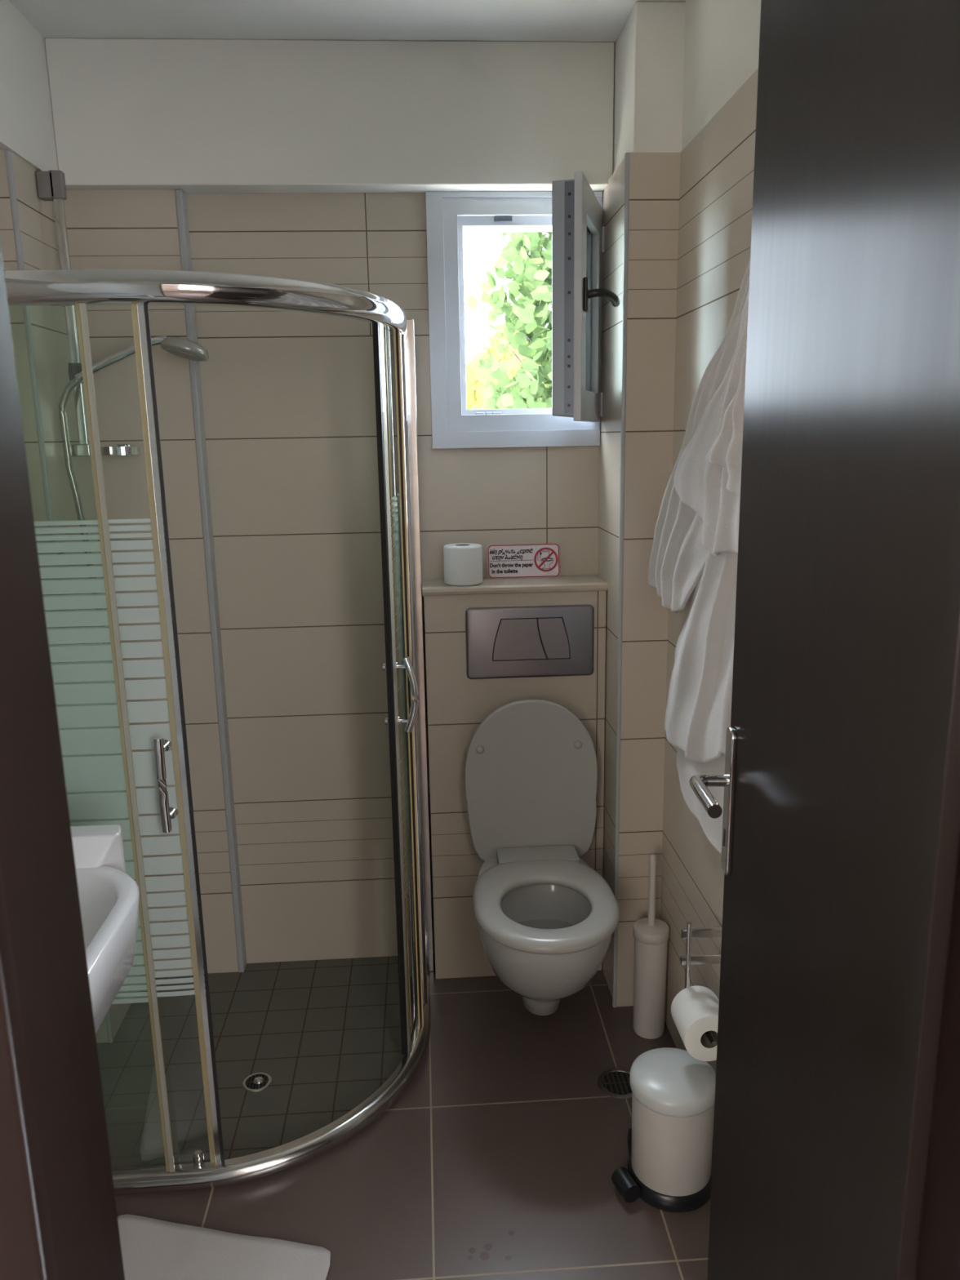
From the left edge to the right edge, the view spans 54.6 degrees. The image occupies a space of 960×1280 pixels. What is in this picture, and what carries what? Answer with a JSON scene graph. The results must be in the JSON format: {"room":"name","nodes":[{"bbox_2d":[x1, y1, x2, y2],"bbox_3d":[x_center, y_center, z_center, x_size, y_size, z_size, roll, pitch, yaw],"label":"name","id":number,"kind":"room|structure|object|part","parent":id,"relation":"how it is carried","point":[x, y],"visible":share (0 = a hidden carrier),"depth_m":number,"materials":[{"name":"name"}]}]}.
{"room":"bathroom","nodes":[
{"label":"bathroom","id":0,"kind":"room"},
{"bbox_2d":[0,0,57,171],"bbox_3d":[-1.096,-1.031,1.299,0.328,0.305,1.872,-2,12,-3],"label":"wall","id":1,"kind":"structure","parent":0,"point":[26,117],"depth_m":2.00,"materials":[{"name":"white paint"}]},
{"bbox_2d":[0,149,137,1043],"bbox_3d":[-1.129,-0.025,2.306,0.320,2.092,0.332,-2,12,-3],"label":"wall","id":2,"kind":"structure","parent":0,"point":[36,215],"depth_m":2.12,"materials":[{"name":"beige tile"}]},
{"bbox_2d":[4,149,113,1043],"bbox_3d":[-0.961,0.006,2.151,0.011,2.092,0.013,-2,12,-3],"label":"trim","id":3,"kind":"structure","parent":2,"relation":"attached to","point":[8,158],"depth_m":2.02,"materials":[{"name":"plastic"}]},
{"bbox_2d":[35,169,91,457],"bbox_3d":[-0.941,-0.737,2.128,0.088,0.623,0.048,6,14,29],"label":"shower rail","id":4,"kind":"object","parent":2,"relation":"attached to","point":[51,184],"visible":0.7,"depth_m":2.12,"materials":[{"name":"silver metal"}]},
{"bbox_2d":[74,335,208,382],"bbox_3d":[-0.773,-0.640,2.117,0.306,0.102,0.107,-2,12,-3],"label":"shower","id":5,"kind":"object","parent":4,"relation":"attached to","point":[186,348],"visible":0.78,"depth_m":2.11,"materials":[{"name":"silver metal"}]},
{"bbox_3d":[-0.818,-0.639,2.119,0.217,0.102,0.025,-1,12,0],"label":"shower handle","id":6,"kind":"part","parent":5,"relation":"part of","materials":[{"name":"silver metal"}]},
{"bbox_3d":[-0.916,0.020,2.304,0.100,0.107,0.160,-2,12,-3],"label":"shower mixer","id":7,"kind":"object","parent":2,"relation":"attached to","visible":0},
{"bbox_2d":[57,377,112,661],"bbox_3d":[-0.924,-0.245,2.202,0.075,0.726,0.075,-6,13,-23],"label":"shower hose","id":8,"kind":"object","parent":7,"relation":"attached to","point":[73,383],"visible":0.48,"depth_m":2.16,"materials":[{"name":"silver metal"}]},
{"bbox_2d":[44,38,614,973],"bbox_3d":[-0.322,-0.226,2.445,1.318,2.397,0.080,-2,12,-3],"label":"wall","id":9,"kind":"structure","parent":0,"point":[190,116],"depth_m":2.20,"materials":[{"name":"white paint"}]},
{"bbox_2d":[100,444,143,456],"bbox_3d":[-0.894,-0.470,2.304,0.113,0.030,0.091,-2,12,-3],"label":"soap holder","id":10,"kind":"object","parent":9,"relation":"attached to","point":[122,450],"visible":0.87,"depth_m":2.27,"materials":[{"name":"silver metal"}]},
{"bbox_2d":[174,189,246,972],"bbox_3d":[-0.706,-0.066,2.472,0.017,2.086,0.046,-2,12,-3],"label":"trim","id":11,"kind":"structure","parent":9,"relation":"attached to","point":[180,197],"depth_m":2.44,"materials":[{"name":"plastic"}]},
{"bbox_2d":[422,574,608,595],"bbox_3d":[0.088,-0.145,2.458,0.482,0.023,0.140,-2,12,-3],"label":"shelf","id":12,"kind":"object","parent":9,"relation":"attached to","point":[582,583],"depth_m":2.40,"materials":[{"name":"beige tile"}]},
{"bbox_2d":[443,542,482,586],"bbox_3d":[-0.044,-0.198,2.421,0.101,0.100,0.100,-2,12,-3],"label":"toilet roll","id":13,"kind":"object","parent":12,"relation":"on","point":[463,562],"visible":1,"depth_m":2.38,"materials":[{"name":"white paper"}]},
{"bbox_2d":[487,543,559,578],"bbox_3d":[0.118,-0.213,2.503,0.194,0.089,0.016,-2,12,-3],"label":"notice sign","id":14,"kind":"object","parent":12,"relation":"on","point":[527,560],"visible":1,"depth_m":2.50,"materials":[{"name":"white plastic"}]},
{"bbox_2d":[8,0,685,44],"bbox_3d":[-0.300,-1.253,1.301,1.930,0.100,2.390,-2,12,-3],"label":"ceiling","id":15,"kind":"structure","parent":0,"point":[490,20],"depth_m":2.04,"materials":[{"name":"paint"}]},
{"bbox_2d":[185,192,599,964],"bbox_3d":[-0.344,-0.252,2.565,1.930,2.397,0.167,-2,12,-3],"label":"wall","id":16,"kind":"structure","parent":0,"point":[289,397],"depth_m":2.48,"materials":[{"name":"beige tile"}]},
{"bbox_2d":[425,171,620,448],"bbox_3d":[0.102,-0.780,2.245,0.447,0.620,0.453,-2,12,-3],"label":"window","id":17,"kind":"structure","parent":16,"relation":"in","point":[573,212],"depth_m":2.32,"materials":[{"name":"white plastic"}]},
{"bbox_3d":[0.000,-0.590,2.432,0.022,0.010,0.013,-2,12,-3],"label":"strike plate","id":18,"kind":"part","parent":17,"relation":"part of","materials":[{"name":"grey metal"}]},
{"bbox_3d":[0.044,-0.591,2.434,0.022,0.010,0.013,-2,12,-3],"label":"strike plate","id":19,"kind":"part","parent":17,"relation":"part of","materials":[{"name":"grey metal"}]},
{"bbox_3d":[0.058,-1.057,2.334,0.045,0.011,0.006,-2,12,-3],"label":"strike plate","id":20,"kind":"part","parent":17,"relation":"part of","materials":[{"name":"silver metal"}]},
{"bbox_3d":[0.222,-0.781,2.200,0.050,0.492,0.322,2,13,14],"label":"sash frame","id":21,"kind":"part","parent":17,"relation":"part of","materials":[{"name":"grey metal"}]},
{"bbox_3d":[0.235,-0.763,2.054,0.010,0.070,0.028,2,13,14],"label":"handle","id":22,"kind":"part","parent":17,"relation":"part of","materials":[{"name":"black plastic"}]},
{"bbox_3d":[0.258,-0.783,2.204,0.018,0.516,0.368,2,13,14],"label":"sash","id":23,"kind":"part","parent":17,"relation":"part of","materials":[{"name":"white plastic"}]},
{"bbox_3d":[0.281,-0.763,2.072,0.103,0.032,0.039,-12,16,-40],"label":"handle lever","id":24,"kind":"part","parent":17,"relation":"part of","materials":[{"name":"black plastic"}]},
{"bbox_2d":[96,954,713,1279],"bbox_3d":[-0.255,1.190,1.808,1.930,0.102,2.450,-2,12,-3],"label":"floor","id":25,"kind":"structure","parent":0,"point":[498,1159],"depth_m":2.07,"materials":[{"name":"brown tile"}]},
{"bbox_2d":[173,1148,208,1164],"bbox_3d":[-0.615,1.102,1.970,0.074,0.014,0.074,-2,12,-3],"label":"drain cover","id":26,"kind":"object","parent":25,"relation":"on","point":[185,1157],"visible":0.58,"depth_m":1.97,"materials":[{"name":"metal"}]},
{"bbox_2d":[4,269,434,1195],"bbox_3d":[-0.458,0.194,1.982,0.451,1.780,1.272,11,17,43],"label":"shower enclosure","id":27,"kind":"object","parent":25,"relation":"on","point":[102,771],"visible":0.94,"depth_m":1.74,"materials":[{"name":"silver metal"}]},
{"bbox_3d":[-0.839,0.268,1.705,0.401,1.676,0.001,-2,12,-3],"label":"fixed glass panel","id":28,"kind":"part","parent":27,"relation":"part of","materials":[{"name":"clear glass"}]},
{"bbox_3d":[-0.581,0.266,1.702,0.017,0.181,0.021,-2,12,-3],"label":"door handle","id":29,"kind":"part","parent":27,"relation":"part of","materials":[{"name":"silver metal"}]},
{"bbox_3d":[-0.582,0.194,1.718,0.023,0.023,0.061,-2,12,-3],"label":"handle post","id":30,"kind":"part","parent":27,"relation":"part of","materials":[{"name":"silver metal"}]},
{"bbox_3d":[-0.580,0.325,1.747,0.023,0.023,0.061,-2,12,-3],"label":"handle post","id":31,"kind":"part","parent":27,"relation":"part of","materials":[{"name":"silver metal"}]},
{"bbox_3d":[-0.476,-0.643,1.795,0.448,0.055,1.261,11,17,43],"label":"rail","id":32,"kind":"part","parent":27,"relation":"part of","materials":[{"name":"silver metal"}]},
{"bbox_3d":[-0.445,1.041,2.164,0.448,0.044,1.263,11,17,43],"label":"rail","id":33,"kind":"part","parent":27,"relation":"part of","materials":[{"name":"silver metal"}]},
{"bbox_3d":[-0.185,0.060,2.067,0.060,0.023,0.023,1,13,10],"label":"handle post","id":34,"kind":"part","parent":27,"relation":"part of","materials":[{"name":"silver metal"}]},
{"bbox_3d":[-0.182,0.183,2.094,0.060,0.023,0.023,1,13,10],"label":"handle post","id":35,"kind":"part","parent":27,"relation":"part of","materials":[{"name":"silver metal"}]},
{"bbox_3d":[-0.188,0.133,2.267,0.016,1.676,0.412,-1,12,0],"label":"sliding door","id":36,"kind":"part","parent":27,"relation":"part of","materials":[{"name":"clear glass"}]},
{"bbox_3d":[-0.154,0.122,2.076,0.036,0.176,0.017,1,13,10],"label":"door handle","id":37,"kind":"part","parent":27,"relation":"part of","materials":[{"name":"silver metal"}]},
{"bbox_3d":[-0.168,0.132,2.285,0.028,1.682,0.050,-2,12,-3],"label":"frame post","id":38,"kind":"part","parent":27,"relation":"part of","materials":[{"name":"silver metal"}]},
{"bbox_2d":[117,1213,330,1279],"bbox_3d":[-0.524,1.206,1.483,0.448,0.012,0.670,0,12,6],"label":"bath mat","id":39,"kind":"object","parent":25,"relation":"on","point":[153,1249],"visible":0.86,"depth_m":1.73,"materials":[{"name":"white fabric"}]},
{"bbox_2d":[242,1072,271,1092],"bbox_3d":[-0.531,1.048,2.213,0.068,0.012,0.068,-2,12,-3],"label":"floor drain","id":40,"kind":"object","parent":25,"relation":"on","point":[257,1082],"visible":1,"depth_m":2.21,"materials":[{"name":"silver metal"}]},
{"bbox_3d":[-0.527,1.047,2.211,0.026,0.009,0.026,-2,12,-3],"label":"plug knob","id":41,"kind":"part","parent":40,"relation":"part of","materials":[{"name":"silver metal"}]},
{"bbox_2d":[597,1068,631,1098],"bbox_3d":[0.329,1.044,2.192,0.104,0.003,0.104,-2,12,-3],"label":"floor drain","id":42,"kind":"object","parent":25,"relation":"on","point":[613,1082],"visible":0.79,"depth_m":2.19,"materials":[{"name":"metal"}]},
{"bbox_2d":[632,853,669,1039],"bbox_3d":[0.428,0.764,2.334,0.089,0.486,0.089,-2,12,-3],"label":"toilet brush","id":43,"kind":"object","parent":25,"relation":"on","point":[651,934],"visible":1,"depth_m":2.32,"materials":[{"name":"grey plastic"}]},
{"bbox_3d":[0.428,0.726,2.325,0.089,0.032,0.089,-2,12,-3],"label":"lid","id":44,"kind":"part","parent":43,"relation":"part of","materials":[{"name":"grey plastic"}]},
{"bbox_3d":[0.426,0.619,2.302,0.018,0.190,0.017,-2,12,-3],"label":"brush handle","id":45,"kind":"part","parent":43,"relation":"part of","materials":[{"name":"grey plastic"}]},
{"bbox_2d":[611,1047,715,1212],"bbox_3d":[0.370,0.981,1.880,0.212,0.258,0.174,-2,12,-3],"label":"pedal bin","id":46,"kind":"object","parent":25,"relation":"on","point":[669,1138],"visible":0.95,"depth_m":1.82,"materials":[{"name":"white metal"}]},
{"bbox_3d":[0.316,1.053,1.936,0.017,0.077,0.019,-2,12,-3],"label":"hinge arm","id":47,"kind":"part","parent":46,"relation":"part of","materials":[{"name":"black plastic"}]},
{"bbox_3d":[0.387,0.876,1.858,0.173,0.044,0.173,-2,12,-3],"label":"bin lid","id":48,"kind":"part","parent":46,"relation":"part of","materials":[{"name":"grey plastic"}]},
{"bbox_2d":[423,591,605,979],"bbox_3d":[0.097,0.401,2.584,0.473,1.098,0.128,-2,12,-3],"label":"wall","id":49,"kind":"structure","parent":0,"point":[457,704],"depth_m":2.48,"materials":[{"name":"beige tile"}]},
{"bbox_2d":[465,604,594,679],"bbox_3d":[0.131,0.006,2.426,0.335,0.188,0.016,-2,12,-3],"label":"flush plate","id":50,"kind":"object","parent":49,"relation":"attached to","point":[535,641],"visible":1,"depth_m":2.42,"materials":[{"name":"metal"}]},
{"bbox_2d":[464,699,619,1015],"bbox_3d":[0.150,0.558,2.257,0.348,0.735,0.580,-2,12,-3],"label":"toilet","id":51,"kind":"object","parent":49,"relation":"attached to","point":[546,919],"visible":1,"depth_m":2.38,"materials":[{"name":"grey ceramic"}]},
{"bbox_3d":[0.134,0.370,2.432,0.348,0.443,0.020,-2,12,-3],"label":"lid","id":52,"kind":"part","parent":51,"relation":"part of","materials":[{"name":"grey plastic"}]},
{"bbox_3d":[0.150,0.764,2.312,0.322,0.308,0.562,-2,12,-3],"label":"bowl","id":53,"kind":"part","parent":51,"relation":"part of","materials":[{"name":"grey ceramic"}]},
{"bbox_3d":[0.153,0.617,2.189,0.338,0.028,0.423,-2,12,-3],"label":"seat","id":54,"kind":"part","parent":51,"relation":"part of","materials":[{"name":"grey plastic"}]},
{"bbox_2d":[598,158,624,997],"bbox_3d":[0.485,-0.080,2.418,0.304,2.096,0.298,-2,12,-3],"label":"wall column","id":55,"kind":"structure","parent":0,"point":[613,195],"depth_m":2.34,"materials":[{"name":"beige tile"}]},
{"bbox_2d":[613,1,685,1007],"bbox_3d":[0.483,-0.227,2.382,0.302,2.397,0.304,-2,12,-3],"label":"wall","id":56,"kind":"structure","parent":0,"point":[654,177],"depth_m":2.16,"materials":[{"name":"beige tile"}]},
{"bbox_2d":[612,152,630,1007],"bbox_3d":[0.341,-0.043,2.261,0.010,2.096,0.012,-2,12,-3],"label":"trim","id":57,"kind":"structure","parent":56,"relation":"attached to","point":[626,200],"depth_m":2.22,"materials":[{"name":"plastic"}]},
{"bbox_2d":[660,0,760,1136],"bbox_3d":[0.599,-0.030,1.480,0.188,2.397,1.582,-2,12,-3],"label":"wall","id":58,"kind":"structure","parent":0,"point":[717,166],"depth_m":1.93,"materials":[{"name":"beige tile"}]},
{"bbox_2d":[680,921,722,1045],"bbox_3d":[0.456,0.666,1.814,0.098,0.194,0.125,-2,12,-3],"label":"toilet paper holder","id":59,"kind":"object","parent":58,"relation":"attached to","point":[690,932],"visible":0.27,"depth_m":1.85,"materials":[{"name":"silver metal"}]},
{"bbox_3d":[0.417,0.635,1.861,0.010,0.151,0.010,-2,12,-3],"label":"upright rod","id":60,"kind":"part","parent":59,"relation":"part of","materials":[{"name":"silver metal"}]},
{"bbox_2d":[671,985,719,1061],"bbox_3d":[0.439,0.755,1.835,0.100,0.100,0.104,-2,12,-3],"label":"toilet roll","id":61,"kind":"object","parent":59,"relation":"hanging from","point":[694,1009],"visible":0.81,"depth_m":1.80,"materials":[{"name":"white paper"}]},
{"bbox_3d":[0.434,0.739,1.827,0.016,0.048,0.124,-4,13,-13],"label":"roll arm","id":62,"kind":"part","parent":59,"relation":"part of","materials":[{"name":"silver metal"}]},
{"bbox_3d":[0.444,-0.643,1.273,0.105,0.044,0.036,-2,12,-3],"label":"towel hook","id":63,"kind":"object","parent":58,"relation":"attached to","visible":0},
{"bbox_2d":[648,259,750,613],"bbox_3d":[0.409,-0.375,1.754,0.088,0.740,0.832,-2,12,-3],"label":"bath towel","id":64,"kind":"object","parent":63,"relation":"hanging from","point":[699,514],"visible":0.5,"depth_m":1.67,"materials":[{"name":"white fabric"}]},
{"bbox_2d":[664,551,737,854],"bbox_3d":[0.446,-0.116,1.731,0.063,1.135,0.718,-2,12,-3],"label":"bath towel","id":65,"kind":"object","parent":63,"relation":"hanging from","point":[698,712],"visible":0.23,"depth_m":1.82,"materials":[{"name":"white fabric"}]},
{"bbox_3d":[-0.031,0.172,0.612,3.200,2.397,0.099,-2,12,-3],"label":"wall","id":66,"kind":"structure","parent":0,"visible":0},
{"bbox_2d":[0,241,124,1279],"bbox_3d":[-0.329,0.308,0.615,0.110,2.140,0.123,-2,12,-3],"label":"trim","id":67,"kind":"structure","parent":66,"relation":"attached to","point":[59,1216],"depth_m":0.58,"materials":[{"name":"red wood"}]},
{"bbox_2d":[688,0,959,1279],"bbox_3d":[0.343,0.267,1.034,0.106,2.006,0.645,-1,12,1],"label":"door","id":68,"kind":"structure","parent":66,"relation":"in","point":[841,780],"depth_m":0.87,"materials":[{"name":"brown wood"}]},
{"bbox_3d":[0.320,0.209,1.262,0.055,0.024,0.132,0,12,3],"label":"lever handle","id":69,"kind":"part","parent":68,"relation":"part of","materials":[{"name":"silver metal"}]},
{"bbox_3d":[0.354,0.230,1.323,0.009,0.220,0.034,-1,12,2],"label":"handle plate","id":70,"kind":"part","parent":68,"relation":"part of","materials":[{"name":"silver metal"}]},
{"bbox_2d":[915,839,959,1279],"bbox_3d":[0.411,0.286,0.656,0.110,2.140,0.119,-2,12,-3],"label":"trim","id":71,"kind":"structure","parent":66,"relation":"attached to","point":[939,1248],"depth_m":0.71,"materials":[{"name":"red wood"}]},
{"bbox_3d":[-1.129,0.177,1.390,0.200,2.092,1.540,-2,12,-3],"label":"wall","id":72,"kind":"structure","parent":0,"visible":0},
{"bbox_2d":[70,824,139,1033],"bbox_3d":[-0.746,0.466,1.183,0.519,0.202,0.644,-2,12,-3],"label":"washbasin","id":73,"kind":"object","parent":72,"relation":"attached to","point":[108,897],"visible":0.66,"depth_m":1.38,"materials":[{"name":"white ceramic"}]},
{"label":"outside","id":74,"kind":"structure","parent":0,"visible":0},
{"bbox_3d":[-1.450,-0.615,24.336,50.000,0.200,42.100,-2,12,-3],"label":"ground","id":75,"kind":"structure","parent":74,"visible":0},
{"bbox_2d":[465,321,546,409],"bbox_3d":[0.844,-1.651,14.009,2.386,6.175,2.374,-2,12,-3],"label":"tree","id":76,"kind":"object","parent":75,"relation":"on","point":[474,389],"visible":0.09,"depth_m":12.98,"materials":[{"name":"yellow plant"}]},
{"bbox_2d":[466,231,551,409],"bbox_3d":[0.941,-0.642,6.945,2.105,7.236,1.697,-6,13,-22],"label":"poplar tree","id":77,"kind":"object","parent":75,"relation":"on","point":[531,274],"visible":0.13,"depth_m":6.21,"materials":[{"name":"green plant"}]}
]}

